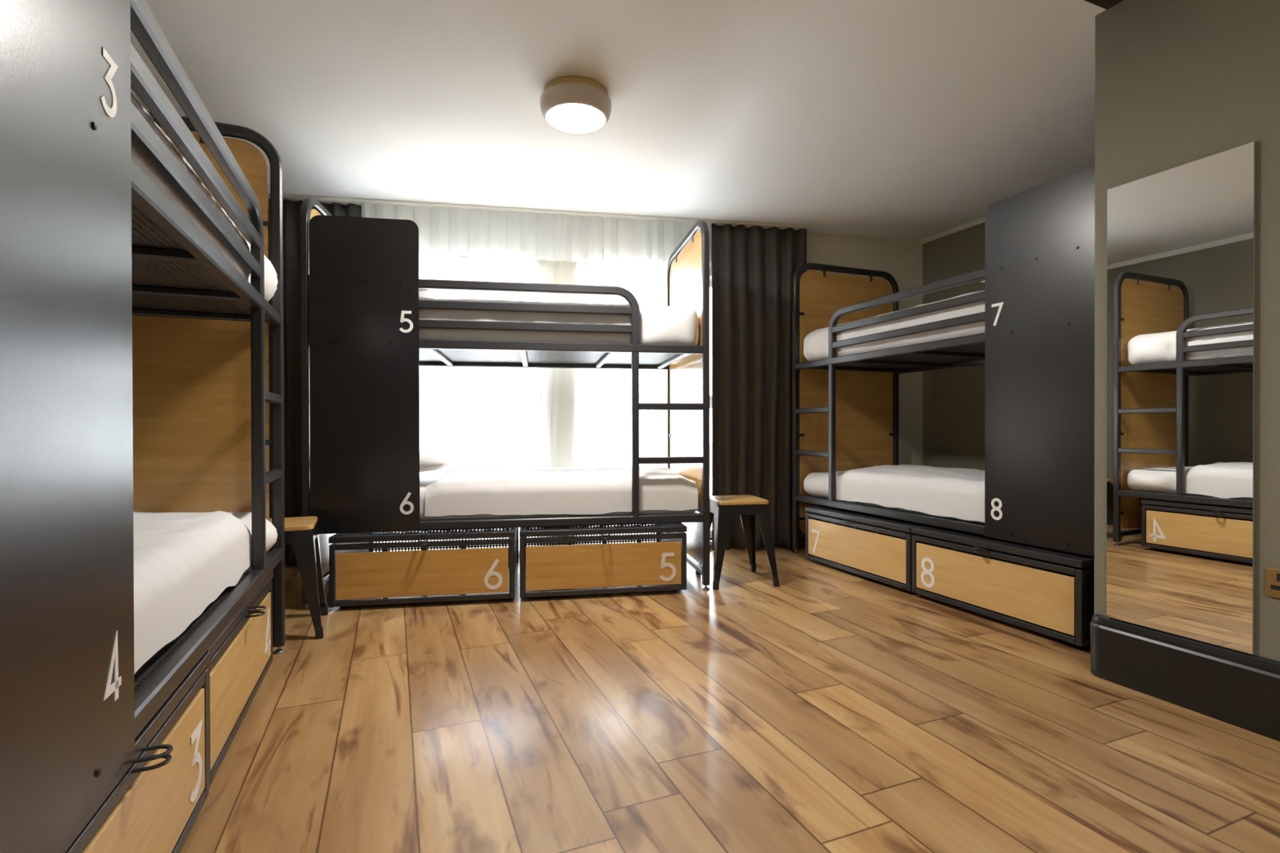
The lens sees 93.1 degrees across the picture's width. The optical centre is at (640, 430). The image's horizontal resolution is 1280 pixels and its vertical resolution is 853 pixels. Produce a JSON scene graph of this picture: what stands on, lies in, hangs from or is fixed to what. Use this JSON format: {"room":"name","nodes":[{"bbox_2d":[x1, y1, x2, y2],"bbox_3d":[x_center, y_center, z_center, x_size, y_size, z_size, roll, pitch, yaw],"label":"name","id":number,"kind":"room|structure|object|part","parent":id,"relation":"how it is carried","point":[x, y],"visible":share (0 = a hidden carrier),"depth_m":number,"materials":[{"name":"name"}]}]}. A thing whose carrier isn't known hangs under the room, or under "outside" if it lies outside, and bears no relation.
{"room":"dormitory","nodes":[
{"label":"dormitory","id":0,"kind":"room"},
{"bbox_2d":[130,0,1106,239],"bbox_3d":[0.559,-1.523,1.762,5.480,0.100,6.850,0,0,-22],"label":"ceiling","id":1,"kind":"structure","parent":0,"point":[888,118],"depth_m":2.68,"materials":[{"name":"white paint"}]},
{"bbox_2d":[268,192,808,230],"bbox_3d":[-0.717,-1.474,4.105,3.916,0.016,0.111,0,0,-10],"label":"track","id":2,"kind":"object","parent":1,"relation":"attached to","point":[293,197],"visible":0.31,"depth_m":4.04,"materials":[{"name":"metal"}]},
{"bbox_2d":[268,198,361,566],"bbox_3d":[-2.215,-0.300,3.868,0.835,2.320,0.064,0,0,-10],"label":"curtain","id":3,"kind":"object","parent":2,"relation":"hanging from","point":[291,210],"visible":0.09,"depth_m":3.86,"materials":[{"name":"grey fabric"}]},
{"bbox_2d":[373,254,667,555],"bbox_3d":[-0.656,-0.303,4.159,2.331,2.318,0.038,0,0,-10],"label":"window","id":4,"kind":"structure","parent":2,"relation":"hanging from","point":[484,417],"depth_m":4.15,"materials":[{"name":"white glass"}]},
{"bbox_2d":[361,202,710,267],"bbox_3d":[-0.649,-1.300,4.089,2.316,0.323,0.040,0,0,-10],"label":"valance","id":5,"kind":"object","parent":2,"relation":"hanging from","point":[445,231],"visible":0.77,"depth_m":4.08,"materials":[{"name":"white fabric"}]},
{"bbox_2d":[711,222,806,550],"bbox_3d":[0.855,-0.308,4.387,0.723,2.320,0.083,0,0,-10],"label":"curtain","id":6,"kind":"object","parent":2,"relation":"hanging from","point":[753,268],"visible":0.8,"depth_m":4.37,"materials":[{"name":"grey fabric"}]},
{"bbox_2d":[539,75,611,133],"bbox_3d":[-0.285,-1.418,2.660,0.311,0.114,0.311,0,0,-22],"label":"ceiling lamp","id":7,"kind":"object","parent":1,"relation":"attached to","point":[575,104],"visible":1,"depth_m":2.57,"materials":[{"name":"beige metal"}]},
{"bbox_2d":[546,103,604,131],"bbox_3d":[-0.285,-1.369,2.660,0.251,0.016,0.251,0,0,-22],"label":"diffuser","id":8,"kind":"object","parent":7,"relation":"attached to","point":[561,117],"depth_m":2.64,"materials":[{"name":"white plastic"}]},
{"bbox_2d":[1084,0,1123,9],"bbox_3d":[1.324,-1.473,1.795,0.821,0.004,0.372,0,0,-22],"label":"trim","id":9,"kind":"structure","parent":1,"relation":"attached to","point":[1106,4],"depth_m":2.09,"materials":[{"name":"brown"}]},
{"bbox_2d":[180,527,1279,852],"bbox_3d":[0.589,0.877,1.730,5.466,0.001,6.750,0,0,-22],"label":"floor","id":10,"kind":"structure","parent":0,"point":[828,708],"depth_m":1.72,"materials":[{"name":"brown wood"}]},
{"bbox_2d":[52,652,209,852],"bbox_3d":[-1.162,0.704,0.894,0.776,0.360,0.882,0,0,-23],"label":"storage drawer","id":11,"kind":"object","parent":10,"relation":"on","point":[153,802],"visible":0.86,"depth_m":1.12,"materials":[{"name":"brown wood"}]},
{"bbox_3d":[-0.858,0.713,1.020,0.015,0.231,0.820,0,0,-23],"label":"panel","id":12,"kind":"part","parent":11,"relation":"part of","materials":[{"name":"brown wood"}]},
{"bbox_2d":[0,0,284,852],"bbox_3d":[-1.460,-0.142,1.287,0.953,2.050,2.062,0,0,-23],"label":"bunk bed","id":13,"kind":"object","parent":10,"relation":"on","point":[112,408],"visible":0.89,"depth_m":0.88,"materials":[{"name":"black metal"}]},
{"bbox_3d":[-0.732,-0.262,0.763,0.004,1.553,0.455,0,0,-23],"label":"privacy panel","id":14,"kind":"part","parent":13,"relation":"part of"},
{"bbox_3d":[-0.979,-0.599,1.296,0.034,0.306,1.634,0,0,-23],"label":"guard rail","id":15,"kind":"part","parent":13,"relation":"part of","materials":[{"name":"black metal"}]},
{"bbox_3d":[-1.850,-0.178,2.218,0.844,1.880,0.014,0,0,-23],"label":"panel","id":16,"kind":"part","parent":13,"relation":"part of","materials":[{"name":"brown wood"}]},
{"bbox_2d":[130,90,278,313],"bbox_3d":[-1.453,-0.564,1.295,0.940,0.256,1.996,0,0,-23],"label":"mattress","id":17,"kind":"object","parent":13,"relation":"on","point":[271,282],"visible":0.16,"depth_m":1.50,"materials":[{"name":"white fabric"}]},
{"bbox_3d":[-1.046,-0.427,1.458,0.036,0.044,1.983,0,0,-23],"label":"rail","id":18,"kind":"part","parent":13,"relation":"part of","materials":[{"name":"black metal"}]},
{"bbox_3d":[-1.044,0.488,1.462,0.036,0.044,1.983,0,0,-23],"label":"rail","id":19,"kind":"part","parent":13,"relation":"part of","materials":[{"name":"black metal"}]},
{"bbox_3d":[-1.850,-0.160,2.218,0.944,2.022,0.037,0,0,-23],"label":"frame","id":20,"kind":"part","parent":13,"relation":"part of","materials":[{"name":"black metal"}]},
{"bbox_2d":[228,511,277,551],"bbox_3d":[-1.439,0.392,1.302,0.898,0.175,1.963,0,0,-23],"label":"pillow","id":21,"kind":"object","parent":13,"relation":"on","point":[245,517],"visible":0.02,"depth_m":2.18,"materials":[{"name":"white fabric"}]},
{"bbox_2d":[133,511,252,674],"bbox_3d":[-1.403,0.355,1.150,0.858,0.227,1.600,0,0,-23],"label":"duvet","id":22,"kind":"object","parent":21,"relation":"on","point":[184,562],"visible":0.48,"depth_m":1.45,"materials":[{"name":"white fabric"}]},
{"bbox_3d":[-1.283,0.028,2.034,0.036,0.875,0.036,0,0,-23],"label":"ladder post","id":23,"kind":"part","parent":13,"relation":"part of","materials":[{"name":"black metal"}]},
{"bbox_2d":[181,570,273,787],"bbox_3d":[-1.510,0.701,1.716,0.776,0.360,0.878,0,0,-23],"label":"storage drawer","id":24,"kind":"object","parent":10,"relation":"on","point":[241,657],"visible":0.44,"depth_m":1.73,"materials":[{"name":"brown wood"}]},
{"bbox_3d":[-1.530,0.709,1.707,0.720,0.300,0.876,0,0,-23],"label":"frame","id":25,"kind":"part","parent":24,"relation":"part of","materials":[{"name":"black metal"}]},
{"bbox_3d":[-1.529,0.536,1.707,0.723,0.029,0.878,0,0,-23],"label":"lid","id":26,"kind":"part","parent":24,"relation":"part of","materials":[{"name":"brown wood"}]},
{"bbox_3d":[-1.206,0.710,1.842,0.015,0.231,0.816,0,0,-23],"label":"panel","id":27,"kind":"part","parent":24,"relation":"part of","materials":[{"name":"brown wood"}]},
{"bbox_2d":[270,516,328,639],"bbox_3d":[-1.588,0.639,2.643,0.380,0.475,0.380,0,0,-25],"label":"stool","id":28,"kind":"object","parent":10,"relation":"on","point":[301,532],"visible":0.44,"depth_m":2.56,"materials":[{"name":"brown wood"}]},
{"bbox_3d":[-1.588,0.412,2.642,0.304,0.020,0.304,0,0,-25],"label":"seat","id":29,"kind":"part","parent":28,"relation":"part of","materials":[{"name":"brown wood"}]},
{"bbox_3d":[-1.424,0.637,2.582,0.120,0.410,0.120,0,0,-25],"label":"leg","id":30,"kind":"part","parent":28,"relation":"part of","materials":[{"name":"black metal"}]},
{"bbox_3d":[-1.527,0.636,2.807,0.120,0.410,0.120,0,0,-25],"label":"leg","id":31,"kind":"part","parent":28,"relation":"part of","materials":[{"name":"black metal"}]},
{"bbox_2d":[328,527,518,608],"bbox_3d":[-1.128,0.693,3.327,0.877,0.360,0.776,0,0,-10],"label":"storage drawer","id":32,"kind":"object","parent":10,"relation":"on","point":[368,577],"visible":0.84,"depth_m":3.00,"materials":[{"name":"brown wood"}]},
{"bbox_3d":[-1.072,0.707,3.002,0.815,0.225,0.015,0,0,-10],"label":"panel","id":33,"kind":"part","parent":32,"relation":"part of","materials":[{"name":"brown wood"}]},
{"bbox_3d":[-1.132,0.527,3.346,0.877,0.029,0.723,0,0,-10],"label":"lid","id":34,"kind":"part","parent":32,"relation":"part of","materials":[{"name":"black metal"}]},
{"bbox_2d":[300,197,710,610],"bbox_3d":[-0.717,-0.154,3.577,2.062,2.050,0.953,0,0,-10],"label":"bunk bed","id":35,"kind":"object","parent":10,"relation":"on","point":[361,347],"visible":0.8,"depth_m":3.02,"materials":[{"name":"black metal"}]},
{"bbox_3d":[-1.713,-0.166,3.409,0.037,2.022,0.944,0,0,-10],"label":"frame","id":36,"kind":"part","parent":35,"relation":"part of","materials":[{"name":"black metal"}]},
{"bbox_3d":[-1.713,-0.184,3.409,0.014,1.880,0.844,0,0,-10],"label":"panel","id":37,"kind":"part","parent":35,"relation":"part of","materials":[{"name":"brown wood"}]},
{"bbox_3d":[-1.358,-0.272,2.988,0.508,1.553,0.004,0,0,-10],"label":"privacy panel","id":38,"kind":"part","parent":35,"relation":"part of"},
{"bbox_3d":[-0.814,-0.608,3.103,1.634,0.306,0.034,0,0,-10],"label":"guard rail","id":39,"kind":"part","parent":35,"relation":"part of","materials":[{"name":"black metal"}]},
{"bbox_3d":[-0.642,-0.436,3.133,1.983,0.044,0.036,0,0,-10],"label":"rail","id":40,"kind":"part","parent":35,"relation":"part of","materials":[{"name":"black metal"}]},
{"bbox_3d":[-0.795,-0.440,4.025,1.983,0.044,0.036,0,0,-10],"label":"rail","id":41,"kind":"part","parent":35,"relation":"part of","materials":[{"name":"black metal"}]},
{"bbox_2d":[419,476,696,520],"bbox_3d":[-0.712,0.380,3.583,1.965,0.174,0.844,0,0,-10],"label":"mattress","id":42,"kind":"object","parent":35,"relation":"on","point":[424,482],"visible":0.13,"depth_m":3.20,"materials":[{"name":"white fabric"}]},
{"bbox_2d":[419,451,458,471],"bbox_3d":[-1.375,0.174,3.426,0.600,0.119,0.620,0,0,-10],"label":"pillow","id":43,"kind":"object","parent":42,"relation":"on","point":[428,460],"visible":0.34,"depth_m":3.22,"materials":[{"name":"white fabric"}]},
{"bbox_2d":[425,466,697,516],"bbox_3d":[-0.465,0.337,3.624,1.432,0.220,0.858,0,0,-10],"label":"duvet","id":44,"kind":"object","parent":42,"relation":"on","point":[604,490],"visible":0.98,"depth_m":3.22,"materials":[{"name":"white fabric"}]},
{"bbox_2d":[418,297,698,362],"bbox_3d":[-0.714,-0.575,3.574,1.979,0.255,0.882,0,0,-10],"label":"mattress","id":45,"kind":"object","parent":35,"relation":"on","point":[658,324],"visible":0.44,"depth_m":3.21,"materials":[{"name":"white fabric"}]},
{"bbox_2d":[418,288,432,297],"bbox_3d":[-1.413,-0.735,3.406,0.525,0.054,0.640,0,0,-10],"label":"pillow","id":46,"kind":"object","parent":45,"relation":"on","point":[423,292],"visible":0.06,"depth_m":3.20,"materials":[{"name":"white fabric"}]},
{"bbox_3d":[-0.640,0.479,3.138,1.983,0.044,0.036,0,0,-10],"label":"rail","id":47,"kind":"part","parent":35,"relation":"part of","materials":[{"name":"black metal"}]},
{"bbox_3d":[-0.029,0.020,3.241,0.036,0.875,0.036,0,0,-10],"label":"ladder post","id":48,"kind":"part","parent":35,"relation":"part of","materials":[{"name":"black metal"}]},
{"bbox_3d":[0.277,-0.190,3.751,0.014,1.880,0.844,0,0,-10],"label":"panel","id":49,"kind":"part","parent":35,"relation":"part of","materials":[{"name":"brown wood"}]},
{"bbox_3d":[0.277,-0.171,3.751,0.037,2.022,0.944,0,0,-10],"label":"frame","id":50,"kind":"part","parent":35,"relation":"part of","materials":[{"name":"black metal"}]},
{"bbox_2d":[519,522,686,599],"bbox_3d":[-0.242,0.690,3.483,0.874,0.360,0.776,0,0,-10],"label":"storage drawer","id":51,"kind":"object","parent":10,"relation":"on","point":[660,565],"visible":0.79,"depth_m":3.15,"materials":[{"name":"brown wood"}]},
{"bbox_3d":[-0.246,0.525,3.502,0.874,0.029,0.723,0,0,-10],"label":"lid","id":52,"kind":"part","parent":51,"relation":"part of","materials":[{"name":"black metal"}]},
{"bbox_3d":[-0.187,0.704,3.158,0.812,0.225,0.015,0,0,-10],"label":"panel","id":53,"kind":"part","parent":51,"relation":"part of","materials":[{"name":"brown wood"}]},
{"bbox_2d":[695,494,779,590],"bbox_3d":[0.550,0.631,3.517,0.380,0.475,0.380,0,0,-10],"label":"stool","id":54,"kind":"object","parent":10,"relation":"on","point":[722,508],"visible":0.8,"depth_m":3.38,"materials":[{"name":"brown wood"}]},
{"bbox_3d":[0.406,0.628,3.617,0.120,0.410,0.120,0,0,-10],"label":"leg","id":55,"kind":"part","parent":54,"relation":"part of","materials":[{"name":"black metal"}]},
{"bbox_3d":[0.451,0.629,3.373,0.120,0.410,0.120,0,0,-10],"label":"leg","id":56,"kind":"part","parent":54,"relation":"part of","materials":[{"name":"black metal"}]},
{"bbox_3d":[0.550,0.403,3.516,0.304,0.020,0.304,0,0,-10],"label":"seat","id":57,"kind":"part","parent":54,"relation":"part of","materials":[{"name":"brown wood"}]},
{"bbox_3d":[0.650,0.627,3.662,0.120,0.410,0.120,0,0,-10],"label":"leg","id":58,"kind":"part","parent":54,"relation":"part of","materials":[{"name":"black metal"}]},
{"bbox_3d":[0.695,0.629,3.417,0.120,0.410,0.120,0,0,-10],"label":"leg","id":59,"kind":"part","parent":54,"relation":"part of","materials":[{"name":"black metal"}]},
{"bbox_2d":[804,506,1004,593],"bbox_3d":[1.564,0.685,3.717,0.776,0.360,0.890,0,0,-21],"label":"storage drawer","id":60,"kind":"object","parent":10,"relation":"on","point":[874,555],"visible":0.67,"depth_m":3.52,"materials":[{"name":"brown wood"}]},
{"bbox_3d":[1.258,0.696,3.597,0.015,0.231,0.828,0,0,-22],"label":"panel","id":61,"kind":"part","parent":60,"relation":"part of","materials":[{"name":"brown wood"}]},
{"bbox_3d":[1.583,0.520,3.724,0.723,0.029,0.890,0,0,-21],"label":"lid","id":62,"kind":"part","parent":60,"relation":"part of","materials":[{"name":"black metal"}]},
{"bbox_2d":[791,167,1094,556],"bbox_3d":[1.876,-0.159,3.486,0.953,2.050,2.062,0,0,-21],"label":"bunk bed","id":63,"kind":"object","parent":10,"relation":"on","point":[1038,273],"visible":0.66,"depth_m":2.76,"materials":[{"name":"black metal"}]},
{"bbox_3d":[1.232,0.014,3.901,0.036,0.875,0.036,0,0,-21],"label":"ladder post","id":64,"kind":"part","parent":63,"relation":"part of","materials":[{"name":"black metal"}]},
{"bbox_3d":[1.509,-0.177,4.427,0.944,2.022,0.037,0,0,-21],"label":"frame","id":65,"kind":"part","parent":63,"relation":"part of","materials":[{"name":"black metal"}]},
{"bbox_3d":[1.509,-0.196,4.427,0.844,1.880,0.014,0,0,-21],"label":"panel","id":66,"kind":"part","parent":63,"relation":"part of","materials":[{"name":"brown wood"}]},
{"bbox_3d":[1.460,0.474,3.325,0.036,0.044,1.983,0,0,-21],"label":"rail","id":67,"kind":"part","parent":63,"relation":"part of","materials":[{"name":"black metal"}]},
{"bbox_3d":[1.458,-0.441,3.321,0.036,0.044,1.983,0,0,-21],"label":"rail","id":68,"kind":"part","parent":63,"relation":"part of","materials":[{"name":"black metal"}]},
{"bbox_2d":[803,471,984,524],"bbox_3d":[1.854,0.375,3.485,0.899,0.174,1.964,0,0,-21],"label":"mattress","id":69,"kind":"object","parent":63,"relation":"on","point":[815,484],"visible":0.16,"depth_m":4.01,"materials":[{"name":"white fabric"}]},
{"bbox_2d":[835,464,984,522],"bbox_3d":[1.941,0.336,3.331,0.858,0.222,1.560,0,0,-21],"label":"duvet","id":70,"kind":"object","parent":69,"relation":"on","point":[953,492],"visible":0.48,"depth_m":3.35,"materials":[{"name":"white fabric"}]},
{"bbox_2d":[803,289,985,368],"bbox_3d":[1.854,-0.580,3.480,0.917,0.254,1.978,0,0,-21],"label":"mattress","id":71,"kind":"object","parent":63,"relation":"on","point":[815,344],"visible":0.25,"depth_m":3.44,"materials":[{"name":"white fabric"}]},
{"bbox_3d":[1.522,-0.613,3.158,0.034,0.306,1.634,0,0,-21],"label":"guard rail","id":72,"kind":"part","parent":63,"relation":"part of","materials":[{"name":"black metal"}]},
{"bbox_3d":[2.300,-0.444,3.652,0.036,0.044,1.983,0,0,-21],"label":"rail","id":73,"kind":"part","parent":63,"relation":"part of","materials":[{"name":"black metal"}]},
{"bbox_3d":[1.710,-0.276,2.621,0.004,1.553,0.493,0,0,-22],"label":"privacy panel","id":74,"kind":"part","parent":63,"relation":"part of","materials":[{"name":"black"}]},
{"bbox_2d":[911,525,1093,648],"bbox_3d":[1.887,0.689,2.898,0.776,0.360,0.856,0,0,-21],"label":"storage drawer","id":75,"kind":"object","parent":10,"relation":"on","point":[1060,606],"visible":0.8,"depth_m":2.67,"materials":[{"name":"beige wood"}]},
{"bbox_3d":[1.581,0.699,2.777,0.015,0.231,0.794,0,0,-21],"label":"panel","id":76,"kind":"part","parent":75,"relation":"part of","materials":[{"name":"brown wood"}]},
{"bbox_3d":[1.906,0.523,2.904,0.723,0.029,0.856,0,0,-21],"label":"lid","id":77,"kind":"part","parent":75,"relation":"part of","materials":[{"name":"black metal"}]},
{"bbox_2d":[709,226,922,548],"bbox_3d":[-0.493,-0.309,4.380,5.468,2.350,0.260,0,0,-10],"label":"wall","id":78,"kind":"structure","parent":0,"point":[902,258],"depth_m":4.70,"materials":[{"name":"beige paint"}]},
{"bbox_2d":[709,280,711,545],"bbox_3d":[0.100,-0.145,4.419,1.148,1.960,0.195,0,0,-10],"label":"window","id":79,"kind":"structure","parent":78,"relation":"attached to","point":[710,281],"depth_m":4.53,"materials":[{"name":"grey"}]},
{"bbox_2d":[922,222,1091,576],"bbox_3d":[2.644,-0.312,3.781,0.142,2.350,2.500,0,0,-22],"label":"wall","id":80,"kind":"structure","parent":0,"point":[953,399],"depth_m":4.46,"materials":[{"name":"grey paint"}]},
{"bbox_2d":[920,216,985,244],"bbox_3d":[2.587,-1.467,3.749,0.022,0.040,2.208,0,0,-22],"label":"trim","id":81,"kind":"structure","parent":80,"relation":"attached to","point":[980,220],"depth_m":4.44,"materials":[{"name":"white paint"}]},
{"bbox_2d":[1093,0,1279,661],"bbox_3d":[2.998,-0.299,0.950,1.629,2.350,3.292,0,0,-22],"label":"wall pier","id":82,"kind":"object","parent":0,"point":[1178,82],"visible":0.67,"depth_m":1.87,"materials":[{"name":"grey paint"}]},
{"bbox_2d":[1106,141,1255,654],"bbox_3d":[1.704,-0.093,1.938,0.007,1.490,0.388,0,0,-23],"label":"wall mirror","id":83,"kind":"object","parent":82,"relation":"attached to","point":[1181,239],"visible":1,"depth_m":1.91,"materials":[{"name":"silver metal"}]},
{"bbox_2d":[1090,613,1279,741],"bbox_3d":[2.430,0.766,0.734,0.451,0.217,3.314,0,0,-22],"label":"baseboard","id":84,"kind":"structure","parent":82,"relation":"attached to","point":[1240,689],"depth_m":1.89,"materials":[{"name":"black wood"}]},
{"bbox_2d":[1265,567,1279,598],"bbox_3d":[1.819,0.434,1.673,0.010,0.082,0.146,0,0,-22],"label":"wall socket","id":85,"kind":"object","parent":82,"relation":"attached to","point":[1272,575],"visible":1,"depth_m":1.72,"materials":[{"name":"brown wood"}]},
{"bbox_2d":[1276,573,1279,582],"bbox_3d":[1.802,0.415,1.706,0.003,0.023,0.018,0,0,-22],"label":"rocker switch","id":86,"kind":"object","parent":85,"relation":"attached to","point":[1277,574],"depth_m":1.71,"materials":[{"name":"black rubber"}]},
{"label":"outside","id":87,"kind":"structure","parent":0,"visible":0},
{"bbox_2d":[709,301,711,527],"bbox_3d":[-4.458,0.260,28.108,18.000,13.000,0.435,0,0,-10],"label":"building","id":88,"kind":"structure","parent":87,"point":[710,302],"depth_m":29.32,"materials":[{"name":"white"}]},
{"bbox_3d":[3.311,-1.561,29.285,0.400,1.640,0.004,0,0,-10],"label":"pane","id":89,"kind":"part","parent":88,"relation":"part of","materials":[{"name":"white glass"}]},
{"bbox_3d":[3.317,1.439,29.299,0.400,1.640,0.004,0,0,-10],"label":"pane","id":90,"kind":"part","parent":88,"relation":"part of","materials":[{"name":"white glass"}]}
]}

